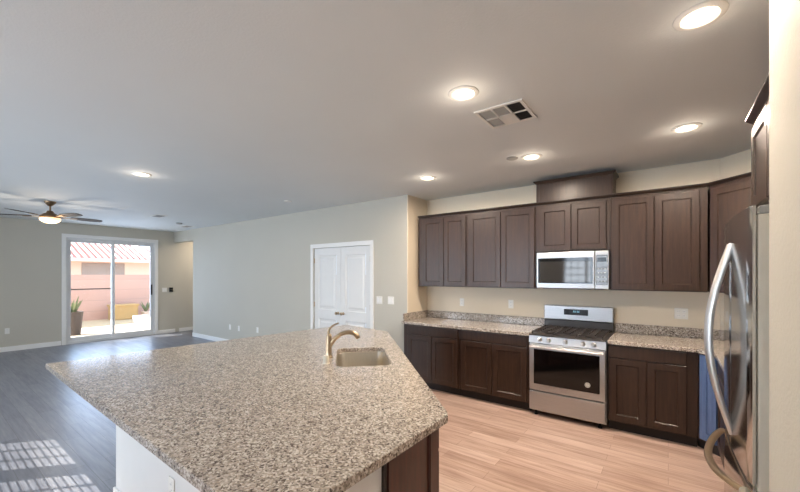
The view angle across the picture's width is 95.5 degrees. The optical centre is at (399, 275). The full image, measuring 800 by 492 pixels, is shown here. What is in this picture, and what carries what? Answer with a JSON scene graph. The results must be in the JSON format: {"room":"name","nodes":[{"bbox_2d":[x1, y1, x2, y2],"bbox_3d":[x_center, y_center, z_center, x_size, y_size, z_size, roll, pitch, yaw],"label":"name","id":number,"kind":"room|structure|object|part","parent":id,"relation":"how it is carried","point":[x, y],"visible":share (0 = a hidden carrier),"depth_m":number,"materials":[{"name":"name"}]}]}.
{"room":"kitchen","nodes":[
{"label":"kitchen","id":0,"kind":"room"},
{"bbox_2d":[0,217,192,346],"bbox_3d":[-7.900,0.197,7.751,0.120,2.743,9.320,0,0,36],"label":"wall","id":1,"kind":"structure","parent":0,"point":[30,250],"depth_m":7.91,"materials":[{"name":"beige paint"}]},
{"bbox_2d":[5,328,9,333],"bbox_3d":[-8.051,1.148,7.440,0.008,0.116,0.070,0,0,36],"label":"electrical outlet","id":2,"kind":"object","parent":1,"relation":"attached to","point":[7,330],"visible":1,"depth_m":7.44,"materials":[{"name":"white plastic"}]},
{"bbox_2d":[0,327,192,351],"bbox_3d":[-7.393,1.518,7.327,1.200,0.100,9.000,0,0,36],"label":"baseboard","id":3,"kind":"structure","parent":1,"relation":"attached to","point":[56,343],"depth_m":7.84,"materials":[{"name":"white paint"}]},
{"bbox_2d":[62,233,157,344],"bbox_3d":[-7.032,0.319,8.904,0.142,2.498,1.905,0,0,36],"label":"door","id":4,"kind":"structure","parent":1,"relation":"in","point":[67,339],"depth_m":8.86,"materials":[{"name":"white paint"}]},
{"bbox_3d":[-7.304,0.356,8.596,0.035,2.325,0.858,0,0,36],"label":"sliding panel","id":5,"kind":"part","parent":4,"relation":"part of","materials":[{"name":"clear glass"}]},
{"bbox_3d":[-7.330,0.331,8.609,0.014,0.025,0.828,0,0,36],"label":"screen rail","id":6,"kind":"part","parent":4,"relation":"part of","materials":[{"name":"metal"}]},
{"bbox_3d":[-6.785,0.356,9.223,0.035,2.325,0.868,0,0,36],"label":"sliding panel","id":7,"kind":"part","parent":4,"relation":"part of","materials":[{"name":"clear glass"}]},
{"bbox_2d":[174,195,406,352],"bbox_3d":[-3.008,0.197,7.683,7.830,2.743,0.120,0,0,36],"label":"wall","id":8,"kind":"structure","parent":0,"point":[249,275],"depth_m":7.08,"materials":[{"name":"beige paint"}]},
{"bbox_2d":[192,332,227,340],"bbox_3d":[-2.602,1.518,7.299,6.740,0.100,0.015,0,0,36],"label":"baseboard","id":9,"kind":"structure","parent":8,"relation":"attached to","point":[198,335],"depth_m":8.82,"materials":[{"name":"white paint"}]},
{"bbox_2d":[310,240,373,328],"bbox_3d":[-1.011,0.510,6.124,1.495,2.117,0.104,0,0,36],"label":"door","id":10,"kind":"structure","parent":8,"relation":"in","point":[344,276],"depth_m":6.12,"materials":[{"name":"white paint"}]},
{"bbox_2d":[376,296,381,303],"bbox_3d":[-0.320,0.388,5.617,0.116,0.116,0.009,0,0,36],"label":"light switch","id":11,"kind":"object","parent":8,"relation":"attached to","point":[378,298],"visible":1,"depth_m":5.62,"materials":[{"name":"white plastic"}]},
{"bbox_2d":[388,296,393,303],"bbox_3d":[-0.139,0.383,5.483,0.116,0.116,0.009,0,0,36],"label":"light switch","id":12,"kind":"object","parent":8,"relation":"attached to","point":[390,299],"visible":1,"depth_m":5.48,"materials":[{"name":"white plastic"}]},
{"bbox_2d":[0,330,723,491],"bbox_3d":[-3.066,1.618,4.180,12.140,0.100,9.320,0,0,36],"label":"floor","id":13,"kind":"structure","parent":0,"point":[485,446],"depth_m":3.32,"materials":[{"name":"brown wood"}]},
{"bbox_2d":[113,425,438,491],"bbox_3d":[-0.384,1.131,2.818,2.261,0.874,2.384,0,0,36],"label":"kitchen island","id":14,"kind":"object","parent":13,"relation":"on","point":[416,469],"visible":0.09,"depth_m":1.65,"materials":[{"name":"white paint"}]},
{"bbox_2d":[168,476,174,491],"bbox_3d":[-1.253,1.168,1.990,0.070,0.116,0.008,0,0,36],"label":"electrical outlet","id":15,"kind":"object","parent":14,"relation":"attached to","point":[171,482],"visible":1,"depth_m":1.98,"materials":[{"name":"white plastic"}]},
{"bbox_2d":[45,325,447,491],"bbox_3d":[-0.638,0.673,2.949,2.870,0.038,2.895,0,0,36],"label":"island countertop","id":16,"kind":"structure","parent":14,"relation":"on","point":[265,413],"depth_m":1.82,"materials":[{"name":"stone"}]},
{"bbox_2d":[323,355,329,363],"bbox_3d":[-0.546,0.623,2.685,0.052,0.062,0.052,0,0,36],"label":"air gap","id":17,"kind":"object","parent":16,"relation":"on","point":[325,357],"visible":1,"depth_m":2.67,"materials":[{"name":"paint"}]},
{"bbox_2d":[326,322,359,357],"bbox_3d":[-0.458,0.516,2.899,0.282,0.277,0.064,0,0,-3],"label":"faucet","id":18,"kind":"object","parent":16,"relation":"on","point":[330,341],"visible":0.95,"depth_m":2.88,"materials":[{"name":"silver metal"}]},
{"bbox_3d":[-0.534,0.430,2.893,0.094,0.104,0.025,0,0,1],"label":"lever","id":19,"kind":"part","parent":18,"relation":"part of","materials":[{"name":"silver metal"}]},
{"bbox_3d":[-0.455,0.508,2.893,0.243,0.140,0.038,0,0,0],"label":"spout","id":20,"kind":"part","parent":18,"relation":"part of","materials":[{"name":"silver metal"}]},
{"bbox_2d":[336,351,389,366],"bbox_3d":[-0.306,0.794,2.943,0.470,0.202,0.730,0,0,-9],"label":"sink","id":21,"kind":"object","parent":16,"relation":"in","point":[371,358],"visible":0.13,"depth_m":3.27,"materials":[{"name":"metal"}]},
{"bbox_3d":[0.057,1.132,1.535,0.008,0.872,0.387,0,0,36],"label":"panel","id":22,"kind":"part","parent":14,"relation":"part of","materials":[{"name":"brown wood"}]},
{"bbox_3d":[0.065,1.123,1.531,0.009,0.850,0.370,0,0,36],"label":"trim","id":23,"kind":"part","parent":14,"relation":"part of","materials":[{"name":"brown wood"}]},
{"bbox_3d":[0.140,1.143,1.948,0.020,0.620,0.470,0,0,-9],"label":"door","id":24,"kind":"part","parent":14,"relation":"part of","materials":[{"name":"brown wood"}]},
{"bbox_2d":[404,324,461,394],"bbox_3d":[0.591,1.131,5.183,0.879,0.874,0.650,0,0,36],"label":"base cabinet","id":25,"kind":"object","parent":13,"relation":"on","point":[433,352],"visible":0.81,"depth_m":4.87,"materials":[{"name":"brown wood"}]},
{"bbox_3d":[0.267,1.143,5.031,0.392,0.620,0.020,0,0,36],"label":"door","id":26,"kind":"part","parent":25,"relation":"part of","materials":[{"name":"brown wood"}]},
{"bbox_3d":[0.426,0.764,4.914,0.785,0.112,0.020,0,0,36],"label":"drawer","id":27,"kind":"part","parent":25,"relation":"part of","materials":[{"name":"brown wood"}]},
{"bbox_3d":[0.586,1.143,4.795,0.386,0.620,0.020,0,0,36],"label":"door","id":28,"kind":"part","parent":25,"relation":"part of","materials":[{"name":"brown wood"}]},
{"bbox_2d":[459,329,531,410],"bbox_3d":[1.304,1.131,4.656,0.889,0.874,0.650,0,0,36],"label":"base cabinet","id":29,"kind":"object","parent":13,"relation":"on","point":[493,367],"visible":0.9,"depth_m":4.38,"materials":[{"name":"brown wood"}]},
{"bbox_2d":[401,310,544,335],"bbox_3d":[0.943,0.622,4.919,1.786,0.140,0.683,0,0,36],"label":"countertop","id":30,"kind":"structure","parent":29,"relation":"on","point":[504,324],"depth_m":4.93,"materials":[{"name":"stone"}]},
{"bbox_3d":[0.949,1.143,4.527,0.412,0.620,0.020,0,0,36],"label":"door","id":31,"kind":"part","parent":29,"relation":"part of","materials":[{"name":"brown wood"}]},
{"bbox_3d":[1.117,0.764,4.403,0.830,0.112,0.020,0,0,36],"label":"drawer","id":32,"kind":"part","parent":29,"relation":"part of","materials":[{"name":"brown wood"}]},
{"bbox_3d":[1.285,1.143,4.279,0.412,0.620,0.020,0,0,36],"label":"door","id":33,"kind":"part","parent":29,"relation":"part of","materials":[{"name":"brown wood"}]},
{"bbox_2d":[529,305,613,428],"bbox_3d":[1.949,0.972,4.122,0.764,1.192,0.754,0,0,36],"label":"gas range","id":34,"kind":"object","parent":13,"relation":"on","point":[568,355],"visible":0.98,"depth_m":3.90,"materials":[{"name":"metal"}]},
{"bbox_3d":[1.741,0.790,3.841,0.720,0.026,0.056,0,0,36],"label":"door handle","id":35,"kind":"part","parent":34,"relation":"part of","materials":[{"name":"metal"}]},
{"bbox_3d":[1.770,1.020,3.880,0.752,0.520,0.045,0,0,36],"label":"oven door","id":36,"kind":"part","parent":34,"relation":"part of","materials":[{"name":"glass"}]},
{"bbox_3d":[1.770,1.397,3.880,0.752,0.213,0.045,0,0,36],"label":"drawer","id":37,"kind":"part","parent":34,"relation":"part of","materials":[{"name":"metal"}]},
{"bbox_3d":[1.774,0.714,3.886,0.760,0.078,0.060,0,0,36],"label":"control panel","id":38,"kind":"part","parent":34,"relation":"part of","materials":[{"name":"metal"}]},
{"bbox_2d":[529,325,613,341],"bbox_3d":[1.945,0.649,4.117,0.764,0.050,0.637,0,0,36],"label":"cooktop","id":39,"kind":"object","parent":34,"relation":"in","point":[573,333],"depth_m":4.02,"materials":[{"name":"metal"}]},
{"bbox_2d":[608,344,697,446],"bbox_3d":[2.575,1.131,3.717,0.707,0.874,0.650,0,0,36],"label":"base cabinet","id":40,"kind":"object","parent":13,"relation":"on","point":[652,392],"visible":0.93,"depth_m":3.44,"materials":[{"name":"brown wood"}]},
{"bbox_3d":[2.238,1.143,3.575,0.306,0.620,0.020,0,0,36],"label":"door","id":41,"kind":"part","parent":40,"relation":"part of","materials":[{"name":"brown wood"}]},
{"bbox_3d":[2.360,0.764,3.484,0.610,0.112,0.020,0,0,36],"label":"drawer","id":42,"kind":"part","parent":40,"relation":"part of","materials":[{"name":"brown wood"}]},
{"bbox_3d":[2.486,1.143,3.391,0.296,0.620,0.020,0,0,36],"label":"door","id":43,"kind":"part","parent":40,"relation":"part of","materials":[{"name":"brown wood"}]},
{"bbox_2d":[697,353,719,456],"bbox_3d":[3.144,1.131,3.234,0.775,0.874,0.771,0,0,36],"label":"dishwasher","id":44,"kind":"object","parent":13,"relation":"on","point":[707,402],"visible":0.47,"depth_m":3.18,"materials":[{"name":"blue metal"}]},
{"bbox_3d":[2.687,1.081,3.163,0.020,0.745,0.148,0,0,-9],"label":"door","id":45,"kind":"part","parent":44,"relation":"part of","materials":[{"name":"blue metal"}]},
{"bbox_2d":[718,363,724,467],"bbox_3d":[2.591,1.131,2.397,0.650,0.874,1.234,0,0,36],"label":"base cabinet","id":46,"kind":"object","parent":13,"relation":"on","point":[721,423],"visible":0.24,"depth_m":2.89,"materials":[{"name":"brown wood"}]},
{"bbox_2d":[607,323,723,371],"bbox_3d":[2.496,0.622,2.954,1.491,0.140,1.998,0,0,36],"label":"countertop","id":47,"kind":"structure","parent":46,"relation":"on","point":[636,335],"depth_m":3.69,"materials":[{"name":"stone"}]},
{"bbox_3d":[2.577,0.764,2.908,0.020,0.112,0.390,0,0,36],"label":"drawer","id":48,"kind":"part","parent":46,"relation":"part of","materials":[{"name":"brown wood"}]},
{"bbox_3d":[2.337,1.143,2.582,0.020,0.620,0.400,0,0,36],"label":"door","id":49,"kind":"part","parent":46,"relation":"part of","materials":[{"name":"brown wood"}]},
{"bbox_2d":[704,204,768,491],"bbox_3d":[1.883,0.646,1.597,0.838,1.845,0.837,0,0,36],"label":"refrigerator","id":50,"kind":"object","parent":13,"relation":"on","point":[743,266],"visible":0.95,"depth_m":1.51,"materials":[{"name":"metal"}]},
{"bbox_3d":[1.615,0.308,1.842,0.114,0.927,0.038,0,0,36],"label":"door handle","id":51,"kind":"part","parent":50,"relation":"part of","materials":[{"name":"metal"}]},
{"bbox_3d":[1.570,0.308,1.781,0.114,0.927,0.038,0,0,36],"label":"door handle","id":52,"kind":"part","parent":50,"relation":"part of","materials":[{"name":"metal"}]},
{"bbox_3d":[1.593,0.901,1.811,0.117,0.057,0.733,0,0,36],"label":"drawer handle","id":53,"kind":"part","parent":50,"relation":"part of","materials":[{"name":"silver metal"}]},
{"bbox_3d":[1.764,0.278,1.947,0.034,1.110,0.416,0,0,36],"label":"door","id":54,"kind":"part","parent":50,"relation":"part of","materials":[{"name":"metal"}]},
{"bbox_3d":[1.639,1.172,1.777,0.034,0.652,0.837,0,0,36],"label":"freezer drawer","id":55,"kind":"part","parent":50,"relation":"part of","materials":[{"name":"metal"}]},
{"bbox_3d":[1.514,0.278,1.608,0.034,1.110,0.416,0,0,36],"label":"door","id":56,"kind":"part","parent":50,"relation":"part of","materials":[{"name":"metal"}]},
{"bbox_2d":[0,0,768,231],"bbox_3d":[-3.066,-1.219,4.180,12.140,0.112,9.320,0,0,36],"label":"ceiling","id":57,"kind":"structure","parent":0,"point":[234,110],"depth_m":2.42,"materials":[{"name":"paint"}]},
{"bbox_2d":[0,201,101,223],"bbox_3d":[-5.571,-1.001,5.851,1.290,0.348,1.243,0,0,36],"label":"ceiling fan","id":58,"kind":"object","parent":57,"relation":"hanging from","point":[49,216],"visible":1,"depth_m":5.74,"materials":[{"name":"brown metal"}]},
{"bbox_3d":[-6.029,-0.940,5.649,0.422,0.036,0.135,0,0,-20],"label":"blade","id":59,"kind":"part","parent":58,"relation":"part of","materials":[{"name":"brown wood"}]},
{"bbox_3d":[-5.595,-0.868,5.806,0.260,0.083,0.260,0,0,36],"label":"lamp shade","id":60,"kind":"part","parent":58,"relation":"part of","materials":[{"name":"white glass"}]},
{"bbox_3d":[-5.152,-0.940,5.678,0.422,0.036,0.135,0,0,16],"label":"blade","id":61,"kind":"part","parent":58,"relation":"part of","materials":[{"name":"brown wood"}]},
{"bbox_3d":[-5.337,-0.940,6.188,0.137,0.036,0.424,0,0,36],"label":"blade","id":62,"kind":"part","parent":58,"relation":"part of","materials":[{"name":"brown wood"}]},
{"bbox_2d":[131,172,151,176],"bbox_3d":[-3.001,-1.169,4.218,0.196,0.011,0.196,0,0,36],"label":"recessed light","id":63,"kind":"object","parent":57,"relation":"in","point":[143,174],"visible":1,"depth_m":4.21,"materials":[{"name":"white plastic"}]},
{"bbox_2d":[150,214,166,217],"bbox_3d":[-4.786,-1.171,7.204,0.360,0.008,0.200,0,0,36],"label":"ceiling vent","id":64,"kind":"object","parent":57,"relation":"in","point":[156,215],"visible":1,"depth_m":7.23,"materials":[{"name":"white plastic"}]},
{"bbox_2d":[420,175,435,179],"bbox_3d":[0.333,-1.169,4.380,0.196,0.011,0.196,0,0,36],"label":"recessed light","id":65,"kind":"object","parent":57,"relation":"in","point":[428,177],"visible":1,"depth_m":4.35,"materials":[{"name":"white plastic"}]},
{"bbox_2d":[448,85,478,100],"bbox_3d":[0.409,-1.169,2.346,0.196,0.011,0.196,0,0,36],"label":"recessed light","id":66,"kind":"object","parent":57,"relation":"in","point":[465,92],"visible":1,"depth_m":2.33,"materials":[{"name":"white plastic"}]},
{"bbox_2d":[474,98,536,128],"bbox_3d":[0.774,-1.170,2.655,0.345,0.009,0.345,0,0,36],"label":"ceiling vent","id":67,"kind":"object","parent":57,"relation":"in","point":[515,111],"visible":1,"depth_m":2.64,"materials":[{"name":"white plastic"}]},
{"bbox_3d":[0.821,-1.170,2.718,0.086,0.006,0.142,0,0,36],"label":"blank plate","id":68,"kind":"part","parent":67,"relation":"part of","materials":[{"name":"white plastic"}]},
{"bbox_2d":[521,153,541,159],"bbox_3d":[1.304,-1.169,3.599,0.196,0.011,0.196,0,0,36],"label":"recessed light","id":69,"kind":"object","parent":57,"relation":"in","point":[533,156],"visible":1,"depth_m":3.58,"materials":[{"name":"white plastic"}]},
{"bbox_2d":[671,122,701,132],"bbox_3d":[2.279,-1.169,2.892,0.196,0.011,0.196,0,0,36],"label":"recessed light","id":70,"kind":"object","parent":57,"relation":"in","point":[687,127],"visible":1,"depth_m":2.88,"materials":[{"name":"white plastic"}]},
{"bbox_2d":[673,0,728,30],"bbox_3d":[1.358,-1.169,1.645,0.196,0.011,0.196,0,0,36],"label":"recessed light","id":71,"kind":"object","parent":57,"relation":"in","point":[700,15],"visible":1,"depth_m":1.63,"materials":[{"name":"white plastic"}]},
{"bbox_2d":[407,195,426,312],"bbox_3d":[0.222,0.197,5.551,0.120,2.743,0.528,0,0,36],"label":"wall","id":72,"kind":"structure","parent":0,"point":[416,294],"depth_m":5.44,"materials":[{"name":"beige paint"}]},
{"bbox_2d":[427,159,719,332],"bbox_3d":[1.814,0.197,4.777,3.600,2.743,0.120,0,0,36],"label":"wall","id":73,"kind":"structure","parent":0,"point":[656,308],"depth_m":4.31,"materials":[{"name":"beige paint"}]},
{"bbox_2d":[419,213,467,286],"bbox_3d":[0.699,-0.337,5.294,0.799,1.000,0.370,0,0,36],"label":"upper cabinet","id":74,"kind":"object","parent":73,"relation":"attached to","point":[443,240],"visible":0.9,"depth_m":5.12,"materials":[{"name":"brown wood"}]},
{"bbox_3d":[0.476,-0.328,5.240,0.356,0.958,0.020,0,0,36],"label":"door","id":75,"kind":"part","parent":74,"relation":"part of","materials":[{"name":"brown wood"}]},
{"bbox_3d":[0.761,-0.328,5.030,0.336,0.958,0.020,0,0,36],"label":"door","id":76,"kind":"part","parent":74,"relation":"part of","materials":[{"name":"brown wood"}]},
{"bbox_2d":[460,298,463,305],"bbox_3d":[0.914,0.398,5.362,0.070,0.116,0.008,0,0,36],"label":"electrical outlet","id":77,"kind":"object","parent":73,"relation":"attached to","point":[461,299],"visible":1,"depth_m":5.36,"materials":[{"name":"white plastic"}]},
{"bbox_2d":[403,310,544,325],"bbox_3d":[0.951,0.603,4.931,1.786,0.102,0.653,0,0,36],"label":"backsplash","id":78,"kind":"structure","parent":73,"relation":"attached to","point":[426,313],"depth_m":5.19,"materials":[{"name":"stone"}]},
{"bbox_2d":[468,206,536,288],"bbox_3d":[1.381,-0.337,4.790,0.895,1.000,0.370,0,0,36],"label":"upper cabinet","id":79,"kind":"object","parent":73,"relation":"attached to","point":[502,252],"visible":0.91,"depth_m":4.62,"materials":[{"name":"brown wood"}]},
{"bbox_3d":[1.111,-0.328,4.772,0.440,0.958,0.020,0,0,36],"label":"door","id":80,"kind":"part","parent":79,"relation":"part of","materials":[{"name":"brown wood"}]},
{"bbox_3d":[1.460,-0.328,4.514,0.416,0.958,0.020,0,0,36],"label":"door","id":81,"kind":"part","parent":79,"relation":"part of","materials":[{"name":"brown wood"}]},
{"bbox_2d":[418,172,750,218],"bbox_3d":[1.278,-0.854,3.653,3.682,0.034,1.715,0,0,36],"label":"crown molding","id":82,"kind":"structure","parent":79,"relation":"on","point":[745,175],"depth_m":3.94,"materials":[{"name":"brown wood"}]},
{"bbox_2d":[508,300,512,307],"bbox_3d":[1.505,0.393,4.926,0.070,0.116,0.008,0,0,36],"label":"electrical outlet","id":83,"kind":"object","parent":73,"relation":"attached to","point":[510,302],"visible":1,"depth_m":4.93,"materials":[{"name":"white plastic"}]},
{"bbox_2d":[536,198,609,252],"bbox_3d":[2.056,-0.555,4.291,0.779,0.563,0.370,0,0,36],"label":"upper cabinet","id":84,"kind":"object","parent":73,"relation":"attached to","point":[578,225],"visible":0.85,"depth_m":4.12,"materials":[{"name":"brown wood"}]},
{"bbox_3d":[1.812,-0.546,4.254,0.352,0.521,0.020,0,0,36],"label":"door","id":85,"kind":"part","parent":84,"relation":"part of","materials":[{"name":"brown wood"}]},
{"bbox_2d":[536,250,609,289],"bbox_3d":[2.049,-0.053,4.265,0.755,0.431,0.415,0,0,36],"label":"microwave","id":86,"kind":"object","parent":84,"relation":"attached to","point":[584,270],"visible":0.98,"depth_m":4.08,"materials":[{"name":"metal"}]},
{"bbox_3d":[2.187,-0.056,3.929,0.133,0.417,0.030,0,0,36],"label":"control panel","id":87,"kind":"part","parent":86,"relation":"part of","materials":[{"name":"metal"}]},
{"bbox_3d":[2.098,-0.546,4.042,0.346,0.521,0.020,0,0,36],"label":"door","id":88,"kind":"part","parent":84,"relation":"part of","materials":[{"name":"brown wood"}]},
{"bbox_2d":[533,170,618,202],"bbox_3d":[2.067,-1.001,4.287,0.864,0.258,0.357,0,0,36],"label":"chase","id":89,"kind":"object","parent":73,"relation":"attached to","point":[598,183],"visible":0.8,"depth_m":4.14,"materials":[{"name":"brown wood"}]},
{"bbox_3d":[2.060,-1.112,4.277,0.864,0.036,0.332,0,0,36],"label":"crown","id":90,"kind":"part","parent":89,"relation":"part of","materials":[{"name":"brown wood"}]},
{"bbox_2d":[610,187,707,291],"bbox_3d":[2.696,-0.337,3.818,0.805,1.000,0.370,0,0,36],"label":"upper cabinet","id":91,"kind":"object","parent":73,"relation":"attached to","point":[659,240],"visible":1,"depth_m":3.65,"materials":[{"name":"brown wood"}]},
{"bbox_3d":[2.431,-0.328,3.796,0.366,0.958,0.020,0,0,36],"label":"door","id":92,"kind":"part","parent":91,"relation":"part of","materials":[{"name":"brown wood"}]},
{"bbox_3d":[2.725,-0.328,3.579,0.352,0.958,0.020,0,0,36],"label":"door","id":93,"kind":"part","parent":91,"relation":"part of","materials":[{"name":"brown wood"}]},
{"bbox_2d":[674,308,687,318],"bbox_3d":[2.974,0.408,3.840,0.116,0.116,0.008,0,0,36],"label":"electrical outlet","id":94,"kind":"object","parent":73,"relation":"attached to","point":[679,313],"visible":1,"depth_m":3.84,"materials":[{"name":"white plastic"}]},
{"bbox_2d":[720,149,750,329],"bbox_3d":[3.371,0.197,3.266,0.700,2.743,0.700,0,0,36],"label":"wall","id":95,"kind":"structure","parent":0,"point":[739,163],"depth_m":3.54,"materials":[{"name":"beige paint"}]},
{"bbox_2d":[615,323,723,340],"bbox_3d":[2.914,0.603,2.955,0.860,0.102,2.489,0,0,0],"label":"backsplash","id":96,"kind":"structure","parent":95,"relation":"attached to","point":[619,327],"depth_m":3.90,"materials":[{"name":"stone"}]},
{"bbox_2d":[708,177,756,292],"bbox_3d":[3.114,-0.337,3.233,0.345,1.000,1.100,0,0,-9],"label":"upper cabinet","id":97,"kind":"object","parent":95,"relation":"attached to","point":[725,200],"visible":0.33,"depth_m":3.32,"materials":[{"name":"brown wood"}]},
{"bbox_2d":[769,0,799,491],"bbox_3d":[0.175,0.197,-0.863,0.693,2.743,5.060,0,0,36],"label":"wall","id":98,"kind":"structure","parent":0,"point":[784,15],"depth_m":1.19,"materials":[{"name":"beige paint"}]},
{"bbox_2d":[751,100,768,211],"bbox_3d":[1.963,-0.594,1.509,0.625,0.485,0.839,0,0,36],"label":"upper cabinet","id":99,"kind":"object","parent":98,"relation":"attached to","point":[760,130],"visible":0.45,"depth_m":1.83,"materials":[{"name":"brown wood"}]},
{"bbox_2d":[745,74,768,124],"bbox_3d":[1.808,-0.859,1.646,0.247,0.045,0.877,0,0,36],"label":"crown molding","id":100,"kind":"structure","parent":99,"relation":"attached to","point":[762,98],"depth_m":1.82,"materials":[{"name":"brown wood"}]},
{"bbox_3d":[1.600,-0.585,1.526,0.020,0.443,0.395,0,0,36],"label":"door","id":101,"kind":"part","parent":99,"relation":"part of","materials":[{"name":"brown wood"}]},
{"label":"outside","id":102,"kind":"structure","parent":0,"visible":0},
{"bbox_2d":[82,316,149,327],"bbox_3d":[-14.369,1.788,26.157,25.800,0.160,55.000,0,0,36],"label":"ground","id":103,"kind":"structure","parent":102,"point":[104,322],"depth_m":13.07,"materials":[{"name":"beige concrete"}]},
{"bbox_2d":[71,275,149,320],"bbox_3d":[-9.996,0.853,16.088,0.200,1.730,38.000,0,0,36],"label":"wall","id":104,"kind":"structure","parent":103,"relation":"on","point":[128,288],"depth_m":14.01,"materials":[{"name":"pink paint"}]},
{"bbox_2d":[71,322,149,336],"bbox_3d":[-8.954,1.663,9.102,3.180,0.130,12.000,0,0,36],"label":"patio slab","id":105,"kind":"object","parent":103,"relation":"on","point":[146,325],"depth_m":10.66,"materials":[{"name":"concrete"}]},
{"bbox_2d":[71,296,83,335],"bbox_3d":[-8.679,1.078,9.622,0.543,1.040,0.477,0,0,36],"label":"potted plant","id":106,"kind":"object","parent":105,"relation":"on","point":[76,316],"visible":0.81,"depth_m":9.60,"materials":[{"name":"green plant"}]},
{"bbox_3d":[-8.710,1.288,9.668,0.440,0.620,0.440,0,0,36],"label":"pot","id":107,"kind":"part","parent":106,"relation":"part of","materials":[{"name":"ceramic"}]},
{"bbox_2d":[71,242,149,274],"bbox_3d":[-20.018,-0.208,15.784,7.240,3.832,15.600,0,0,36],"label":"neighbor house","id":108,"kind":"structure","parent":103,"relation":"on","point":[86,258],"depth_m":18.28,"materials":[{"name":"beige paint"}]},
{"bbox_2d":[107,303,138,319],"bbox_3d":[-10.732,1.418,14.083,0.560,0.580,0.900,0,0,36],"label":"planter box","id":109,"kind":"object","parent":103,"relation":"on","point":[122,311],"visible":0.73,"depth_m":13.91,"materials":[{"name":"wood"}]},
{"bbox_2d":[133,315,148,322],"bbox_3d":[-9.284,1.578,13.014,0.400,0.260,0.400,0,0,36],"label":"stone block","id":110,"kind":"object","parent":103,"relation":"on","point":[136,318],"visible":0.8,"depth_m":12.88,"materials":[{"name":"white paint"}]},
{"bbox_2d":[140,301,149,314],"bbox_3d":[-10.275,1.368,14.685,0.650,0.681,0.373,0,0,36],"label":"potted plant","id":111,"kind":"object","parent":103,"relation":"on","point":[145,312],"visible":0.88,"depth_m":14.61,"materials":[{"name":"green plant"}]},
{"bbox_3d":[-10.286,1.583,14.686,0.320,0.250,0.320,0,0,36],"label":"pot","id":112,"kind":"part","parent":111,"relation":"part of","materials":[{"name":"ceramic"}]}
]}

